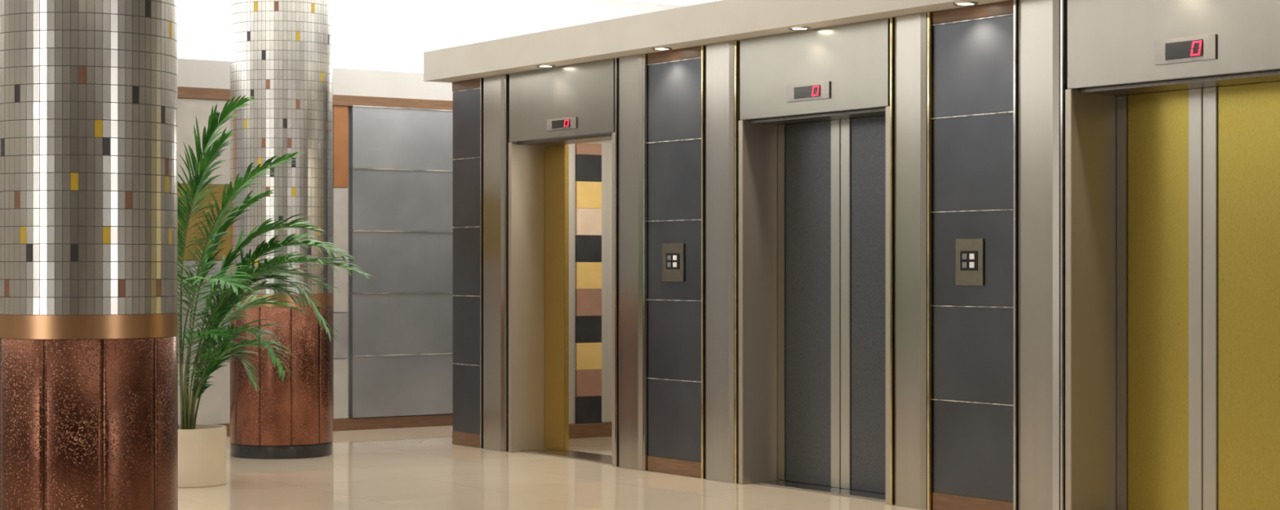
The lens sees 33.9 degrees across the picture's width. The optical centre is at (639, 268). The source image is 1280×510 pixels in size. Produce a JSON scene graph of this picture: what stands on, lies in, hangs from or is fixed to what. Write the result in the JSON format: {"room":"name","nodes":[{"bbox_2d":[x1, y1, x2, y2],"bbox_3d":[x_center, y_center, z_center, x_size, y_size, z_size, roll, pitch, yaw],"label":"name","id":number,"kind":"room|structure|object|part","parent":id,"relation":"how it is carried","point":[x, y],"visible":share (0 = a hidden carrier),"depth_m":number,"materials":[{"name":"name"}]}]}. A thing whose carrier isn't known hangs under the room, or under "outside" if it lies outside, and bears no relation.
{"room":"lobby","nodes":[
{"label":"lobby","id":0,"kind":"room"},
{"bbox_2d":[177,57,453,418],"bbox_3d":[-5.288,-0.170,16.370,16.000,3.140,0.080,0,0,-35],"label":"wall","id":1,"kind":"structure","parent":0,"point":[192,73],"depth_m":18.25,"materials":[{"name":"paint"}]},
{"bbox_2d":[177,97,347,424],"bbox_3d":[-3.854,-0.055,17.289,3.201,2.706,0.043,0,0,-35],"label":"wall panel","id":2,"kind":"object","parent":1,"relation":"attached to","point":[214,407],"visible":0.11,"depth_m":17.51,"materials":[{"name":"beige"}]},
{"bbox_2d":[177,86,453,110],"bbox_3d":[-5.248,-1.455,16.312,16.000,0.090,0.060,0,0,-35],"label":"trim","id":3,"kind":"structure","parent":1,"relation":"attached to","point":[183,92],"depth_m":18.23,"materials":[{"name":"brown wood"}]},
{"bbox_2d":[219,413,453,436],"bbox_3d":[-5.248,1.350,16.312,16.000,0.100,0.060,0,0,-35],"label":"baseboard","id":4,"kind":"structure","parent":1,"relation":"attached to","point":[442,420],"depth_m":18.40,"materials":[{"name":"brown wood"}]},
{"bbox_2d":[349,105,453,417],"bbox_3d":[-1.367,-0.060,18.989,2.770,2.709,0.075,0,0,-35],"label":"wall panel","id":5,"kind":"object","parent":1,"relation":"attached to","point":[401,162],"visible":0.34,"depth_m":18.43,"materials":[{"name":"metal"}]},
{"bbox_3d":[-1.936,-1.140,18.599,1.390,0.528,0.065,0,0,-35],"label":"panel","id":6,"kind":"part","parent":5,"relation":"part of","materials":[{"name":"metal"}]},
{"bbox_3d":[-1.936,-0.599,18.599,1.390,0.530,0.065,0,0,-35],"label":"panel","id":7,"kind":"part","parent":5,"relation":"part of","materials":[{"name":"metal"}]},
{"bbox_3d":[-1.936,-0.056,18.599,1.390,0.530,0.065,0,0,-35],"label":"panel","id":8,"kind":"part","parent":5,"relation":"part of","materials":[{"name":"metal"}]},
{"bbox_3d":[-1.936,0.486,18.599,1.390,0.530,0.065,0,0,-35],"label":"panel","id":9,"kind":"part","parent":5,"relation":"part of","materials":[{"name":"stone"}]},
{"bbox_3d":[-1.936,1.029,18.599,1.390,0.530,0.065,0,0,-35],"label":"panel","id":10,"kind":"part","parent":5,"relation":"part of","materials":[{"name":"stone"}]},
{"bbox_2d":[177,0,685,72],"bbox_3d":[-5.540,-0.600,16.731,16.000,4.000,0.200,0,0,-35],"label":"ceiling","id":11,"kind":"structure","parent":0,"point":[384,35],"depth_m":19.01,"materials":[{"name":"white paint"}]},
{"bbox_2d":[177,425,928,509],"bbox_3d":[0.111,1.500,8.602,16.000,0.200,20.000,0,0,-35],"label":"floor","id":12,"kind":"structure","parent":0,"point":[413,468],"depth_m":13.62,"materials":[{"name":"beige tile"}]},
{"bbox_2d":[0,0,177,509],"bbox_3d":[-2.335,-0.590,8.826,0.765,3.979,0.765,0,0,-35],"label":"column","id":13,"kind":"structure","parent":12,"relation":"on","point":[89,95],"depth_m":8.49,"materials":[{"name":"silver metal"}]},
{"bbox_2d":[177,94,374,488],"bbox_3d":[-2.756,0.144,13.544,1.709,2.512,1.837,0,0,-35],"label":"potted palm","id":14,"kind":"object","parent":12,"relation":"on","point":[202,448],"visible":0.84,"depth_m":13.49,"materials":[{"name":"plant"}]},
{"bbox_2d":[177,424,226,488],"bbox_3d":[-2.941,1.214,13.641,0.500,0.372,0.500,0,0,-35],"label":"pot","id":15,"kind":"object","parent":14,"relation":"attached to","point":[202,448],"depth_m":13.44,"materials":[{"name":"beige ceramic"}]},
{"bbox_2d":[230,0,333,459],"bbox_3d":[-2.697,-0.590,15.796,0.765,3.979,0.765,0,0,-35],"label":"column","id":16,"kind":"structure","parent":12,"relation":"on","point":[282,51],"depth_m":15.47,"materials":[{"name":"silver metal"}]},
{"bbox_2d":[508,57,615,466],"bbox_3d":[0.146,-0.044,16.369,2.316,2.889,2.160,0,0,-35],"label":"elevator","id":17,"kind":"object","parent":12,"relation":"on","point":[562,191],"visible":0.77,"depth_m":16.07,"materials":[{"name":"metal"}]},
{"bbox_3d":[-0.637,0.222,16.055,0.040,2.329,0.285,0,0,-35],"label":"door","id":18,"kind":"part","parent":17,"relation":"part of","materials":[{"name":"yellow metal"}]},
{"bbox_3d":[-0.570,-1.228,15.445,0.054,0.523,1.425,0,0,-35],"label":"header panel","id":19,"kind":"part","parent":17,"relation":"part of","materials":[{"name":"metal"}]},
{"bbox_3d":[-0.395,1.393,15.566,0.320,0.011,1.365,0,0,-35],"label":"door sill","id":20,"kind":"part","parent":17,"relation":"part of","materials":[{"name":"metal"}]},
{"bbox_2d":[548,133,612,139],"bbox_3d":[-0.406,-1.245,15.561,0.345,0.490,1.460,0,0,-35],"label":"lintel","id":21,"kind":"object","parent":17,"relation":"attached to","point":[609,133],"visible":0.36,"depth_m":15.90,"materials":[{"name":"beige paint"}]},
{"bbox_3d":[-0.422,0.120,17.253,0.245,2.298,0.020,0,0,-35],"label":"striped panel","id":22,"kind":"part","parent":17,"relation":"part of","materials":[{"name":"ceramic"}]},
{"bbox_3d":[-0.288,1.329,17.348,1.850,0.118,0.019,0,0,-35],"label":"car skirting","id":23,"kind":"part","parent":17,"relation":"part of","materials":[{"name":"brown wood"}]},
{"bbox_2d":[1065,0,1279,509],"bbox_3d":[2.889,-0.045,10.810,0.476,2.888,1.479,0,0,-35],"label":"elevator","id":24,"kind":"object","parent":12,"relation":"on","point":[1172,188],"visible":1,"depth_m":11.07,"materials":[{"name":"metal"}]},
{"bbox_3d":[2.792,0.222,11.226,0.040,2.329,0.588,0,0,-35],"label":"door","id":25,"kind":"part","parent":24,"relation":"part of","materials":[{"name":"gold metal"}]},
{"bbox_3d":[2.729,-1.228,10.699,0.054,0.523,1.445,0,0,-35],"label":"header panel","id":26,"kind":"part","parent":24,"relation":"part of","materials":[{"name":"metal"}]},
{"bbox_2d":[1110,70,1278,86],"bbox_3d":[2.894,-1.245,10.813,0.345,0.490,1.475,0,0,-35],"label":"lintel","id":27,"kind":"object","parent":24,"relation":"attached to","point":[1273,70],"visible":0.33,"depth_m":11.00,"materials":[{"name":"beige paint"}]},
{"bbox_3d":[3.189,0.222,10.656,0.040,2.329,0.788,0,0,-35],"label":"door","id":28,"kind":"part","parent":24,"relation":"part of","materials":[{"name":"gold metal"}]},
{"bbox_2d":[621,0,701,6],"bbox_3d":[0.111,-2.675,8.602,16.000,0.150,20.000,0,0,-35],"label":"ceiling","id":29,"kind":"structure","parent":0,"point":[659,2],"depth_m":20.46,"materials":[{"name":"white paint"}]},
{"bbox_2d":[670,0,719,3],"bbox_3d":[-3.000,-2.590,13.077,15.200,0.019,7.900,0,0,-35],"label":"ceiling light panel","id":30,"kind":"object","parent":29,"relation":"attached to","point":[689,1],"visible":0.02,"depth_m":20.24,"materials":[{"name":"white"}]},
{"bbox_2d":[936,85,1110,308],"bbox_3d":[2.069,-0.045,11.997,0.348,2.890,1.410,0,0,-35],"label":"pier","id":31,"kind":"object","parent":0,"point":[1108,86],"visible":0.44,"depth_m":11.47,"materials":[{"name":"beige paint"}]},
{"bbox_2d":[738,17,889,504],"bbox_3d":[1.218,-0.045,13.161,0.416,2.888,1.480,0,0,-35],"label":"elevator","id":32,"kind":"object","parent":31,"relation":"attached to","point":[814,189],"visible":0.87,"depth_m":13.39,"materials":[{"name":"metal"}]},
{"bbox_3d":[1.108,0.222,13.544,0.040,2.329,0.629,0,0,-35],"label":"door","id":33,"kind":"part","parent":32,"relation":"part of","materials":[{"name":"grey metal"}]},
{"bbox_3d":[1.083,-1.228,13.067,0.054,0.523,1.446,0,0,-35],"label":"header panel","id":34,"kind":"part","parent":32,"relation":"part of","materials":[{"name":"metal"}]},
{"bbox_3d":[1.258,1.393,13.189,0.320,0.011,1.386,0,0,-35],"label":"door sill","id":35,"kind":"part","parent":32,"relation":"part of","materials":[{"name":"metal"}]},
{"bbox_2d":[781,106,885,117],"bbox_3d":[1.246,-1.245,13.184,0.345,0.490,1.480,0,0,-35],"label":"lintel","id":36,"kind":"object","parent":32,"relation":"attached to","point":[885,107],"visible":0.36,"depth_m":13.41,"materials":[{"name":"beige paint"}]},
{"bbox_3d":[1.505,0.222,12.974,0.040,2.329,0.749,0,0,-35],"label":"door","id":37,"kind":"part","parent":32,"relation":"part of","materials":[{"name":"grey metal"}]},
{"bbox_2d":[889,11,936,509],"bbox_3d":[1.599,-0.045,12.312,0.063,2.888,0.345,0,0,-35],"label":"pilaster","id":38,"kind":"object","parent":31,"relation":"attached to","point":[911,36],"visible":1,"depth_m":12.27,"materials":[{"name":"metal"}]},
{"bbox_3d":[1.509,-0.045,12.446,0.057,2.888,0.022,0,0,-35],"label":"edge trim","id":39,"kind":"part","parent":38,"relation":"part of","materials":[{"name":"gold metal"}]},
{"bbox_3d":[1.693,-0.045,12.181,0.057,2.888,0.022,0,0,-35],"label":"edge trim","id":40,"kind":"part","parent":38,"relation":"part of","materials":[{"name":"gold metal"}]},
{"bbox_2d":[932,0,1013,509],"bbox_3d":[1.900,-0.045,11.900,0.037,2.888,0.665,0,0,-35],"label":"wall panel","id":41,"kind":"object","parent":31,"relation":"attached to","point":[973,45],"visible":1,"depth_m":11.88,"materials":[{"name":"metal"}]},
{"bbox_2d":[955,238,983,285],"bbox_3d":[1.867,-0.037,11.905,0.019,0.265,0.225,0,0,-35],"label":"panel","id":42,"kind":"object","parent":41,"relation":"attached to","point":[969,252],"visible":1,"depth_m":11.90,"materials":[{"name":"brown metal"}]},
{"bbox_3d":[1.902,-1.140,11.902,0.032,0.531,0.665,0,0,-35],"label":"panel","id":43,"kind":"part","parent":41,"relation":"part of","materials":[{"name":"stone"}]},
{"bbox_3d":[1.902,-0.599,11.902,0.032,0.534,0.665,0,0,-35],"label":"panel","id":44,"kind":"part","parent":41,"relation":"part of","materials":[{"name":"metal"}]},
{"bbox_3d":[1.902,-0.056,11.902,0.032,0.534,0.665,0,0,-35],"label":"panel","id":45,"kind":"part","parent":41,"relation":"part of","materials":[{"name":"metal"}]},
{"bbox_3d":[1.902,0.486,11.902,0.032,0.534,0.665,0,0,-35],"label":"panel","id":46,"kind":"part","parent":41,"relation":"part of","materials":[{"name":"stone"}]},
{"bbox_3d":[1.902,1.029,11.902,0.032,0.534,0.665,0,0,-35],"label":"panel","id":47,"kind":"part","parent":41,"relation":"part of","materials":[{"name":"stone"}]},
{"bbox_2d":[1013,0,1067,509],"bbox_3d":[2.189,-0.045,11.462,0.063,2.888,0.375,0,0,-35],"label":"pilaster","id":48,"kind":"object","parent":31,"relation":"attached to","point":[1040,27],"visible":1,"depth_m":11.43,"materials":[{"name":"metal"}]},
{"bbox_3d":[2.091,-0.045,11.609,0.057,2.888,0.022,0,0,-35],"label":"edge trim","id":49,"kind":"part","parent":48,"relation":"part of","materials":[{"name":"metal"}]},
{"bbox_3d":[2.292,-0.045,11.319,0.057,2.888,0.022,0,0,-35],"label":"edge trim","id":50,"kind":"part","parent":48,"relation":"part of","materials":[{"name":"metal"}]},
{"bbox_3d":[-1.024,-0.045,16.447,0.348,2.890,0.700,0,0,-35],"label":"pier","id":51,"kind":"object","parent":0,"visible":0},
{"bbox_2d":[452,78,480,448],"bbox_3d":[-1.354,-0.045,16.581,0.037,2.888,0.465,0,0,-35],"label":"wall panel","id":52,"kind":"object","parent":51,"relation":"attached to","point":[466,94],"visible":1,"depth_m":16.57,"materials":[{"name":"metal"}]},
{"bbox_3d":[-1.351,-1.140,16.582,0.032,0.531,0.465,0,0,-35],"label":"panel","id":53,"kind":"part","parent":52,"relation":"part of","materials":[{"name":"metal"}]},
{"bbox_3d":[-1.351,-0.599,16.582,0.032,0.534,0.465,0,0,-35],"label":"panel","id":54,"kind":"part","parent":52,"relation":"part of","materials":[{"name":"metal"}]},
{"bbox_3d":[-1.351,-0.056,16.582,0.032,0.534,0.465,0,0,-35],"label":"panel","id":55,"kind":"part","parent":52,"relation":"part of","materials":[{"name":"metal"}]},
{"bbox_3d":[-1.351,0.486,16.582,0.032,0.534,0.465,0,0,-35],"label":"panel","id":56,"kind":"part","parent":52,"relation":"part of","materials":[{"name":"stone"}]},
{"bbox_3d":[-1.351,1.029,16.582,0.032,0.534,0.465,0,0,-35],"label":"panel","id":57,"kind":"part","parent":52,"relation":"part of","materials":[{"name":"stone"}]},
{"bbox_2d":[480,74,510,451],"bbox_3d":[-1.115,-0.045,16.216,0.063,2.888,0.395,0,0,-35],"label":"pilaster","id":58,"kind":"object","parent":51,"relation":"attached to","point":[494,90],"visible":1,"depth_m":16.16,"materials":[{"name":"metal"}]},
{"bbox_3d":[-1.219,-0.045,16.371,0.057,2.888,0.022,0,0,-35],"label":"edge trim","id":59,"kind":"part","parent":58,"relation":"part of","materials":[{"name":"metal"}]},
{"bbox_3d":[-1.006,-0.045,16.065,0.057,2.888,0.022,0,0,-35],"label":"edge trim","id":60,"kind":"part","parent":58,"relation":"part of","materials":[{"name":"metal"}]},
{"bbox_3d":[0.416,-0.045,14.376,0.348,2.890,1.425,0,0,-35],"label":"pier","id":61,"kind":"object","parent":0,"visible":0},
{"bbox_2d":[614,53,648,471],"bbox_3d":[-0.052,-0.045,14.687,0.063,2.888,0.370,0,0,-35],"label":"pilaster","id":62,"kind":"object","parent":61,"relation":"attached to","point":[631,72],"visible":1,"depth_m":14.63,"materials":[{"name":"metal"}]},
{"bbox_3d":[-0.149,-0.045,14.832,0.057,2.888,0.022,0,0,-35],"label":"edge trim","id":63,"kind":"part","parent":62,"relation":"part of","materials":[{"name":"metal"}]},
{"bbox_3d":[0.050,-0.045,14.546,0.057,2.888,0.022,0,0,-35],"label":"edge trim","id":64,"kind":"part","parent":62,"relation":"part of","materials":[{"name":"metal"}]},
{"bbox_2d":[647,45,701,478],"bbox_3d":[0.250,-0.045,14.273,0.037,2.888,0.645,0,0,-35],"label":"wall panel","id":65,"kind":"object","parent":61,"relation":"attached to","point":[674,76],"visible":1,"depth_m":14.27,"materials":[{"name":"metal"}]},
{"bbox_2d":[662,243,684,281],"bbox_3d":[0.223,-0.043,14.270,0.019,0.260,0.250,0,0,-35],"label":"panel","id":66,"kind":"object","parent":65,"relation":"attached to","point":[673,254],"visible":1,"depth_m":14.26,"materials":[{"name":"brown metal"}]},
{"bbox_3d":[0.252,-1.140,14.275,0.032,0.531,0.645,0,0,-35],"label":"panel","id":67,"kind":"part","parent":65,"relation":"part of","materials":[{"name":"stone"}]},
{"bbox_3d":[0.252,-0.599,14.275,0.032,0.534,0.645,0,0,-35],"label":"panel","id":68,"kind":"part","parent":65,"relation":"part of","materials":[{"name":"metal"}]},
{"bbox_3d":[0.252,-0.056,14.275,0.032,0.534,0.645,0,0,-35],"label":"panel","id":69,"kind":"part","parent":65,"relation":"part of","materials":[{"name":"metal"}]},
{"bbox_3d":[0.252,0.486,14.275,0.032,0.534,0.645,0,0,-35],"label":"panel","id":70,"kind":"part","parent":65,"relation":"part of","materials":[{"name":"stone"}]},
{"bbox_3d":[0.252,1.029,14.275,0.032,0.534,0.645,0,0,-35],"label":"panel","id":71,"kind":"part","parent":65,"relation":"part of","materials":[{"name":"stone"}]},
{"bbox_2d":[701,40,742,483],"bbox_3d":[0.537,-0.045,13.839,0.063,2.888,0.385,0,0,-35],"label":"pilaster","id":72,"kind":"object","parent":61,"relation":"attached to","point":[720,61],"visible":1,"depth_m":13.79,"materials":[{"name":"metal"}]},
{"bbox_3d":[0.436,-0.045,13.990,0.057,2.888,0.022,0,0,-35],"label":"edge trim","id":73,"kind":"part","parent":72,"relation":"part of","materials":[{"name":"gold metal"}]},
{"bbox_3d":[0.643,-0.045,13.692,0.057,2.888,0.022,0,0,-35],"label":"edge trim","id":74,"kind":"part","parent":72,"relation":"part of","materials":[{"name":"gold metal"}]},
{"bbox_3d":[5.994,-0.045,11.132,0.150,2.890,17.440,0,0,-35],"label":"wall","id":75,"kind":"structure","parent":0,"visible":0},
{"bbox_2d":[536,64,555,67],"bbox_3d":[-0.691,-1.484,15.388,0.144,0.010,0.144,0,0,-35],"label":"recessed light","id":76,"kind":"object","parent":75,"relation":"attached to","point":[540,65],"visible":1,"depth_m":15.37,"materials":[{"name":"metal"}]},
{"bbox_2d":[651,47,672,50],"bbox_3d":[0.148,-1.484,14.181,0.144,0.010,0.144,0,0,-35],"label":"recessed light","id":77,"kind":"object","parent":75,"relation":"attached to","point":[653,48],"visible":1,"depth_m":14.16,"materials":[{"name":"metal"}]},
{"bbox_2d":[423,0,1010,83],"bbox_3d":[4.635,-1.606,10.334,3.192,0.232,17.680,0,0,-35],"label":"ceiling soffit","id":78,"kind":"structure","parent":75,"relation":"attached to","point":[722,20],"depth_m":14.04,"materials":[{"name":"paint"}]},
{"bbox_2d":[787,26,811,31],"bbox_3d":[0.987,-1.484,12.974,0.144,0.010,0.144,0,0,-35],"label":"recessed light","id":79,"kind":"object","parent":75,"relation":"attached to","point":[796,28],"visible":1,"depth_m":12.97,"materials":[{"name":"metal"}]},
{"bbox_2d":[952,1,978,6],"bbox_3d":[1.826,-1.484,11.767,0.144,0.010,0.144,0,0,-35],"label":"recessed light","id":80,"kind":"object","parent":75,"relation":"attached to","point":[959,3],"visible":1,"depth_m":11.74,"materials":[{"name":"metal"}]}
]}

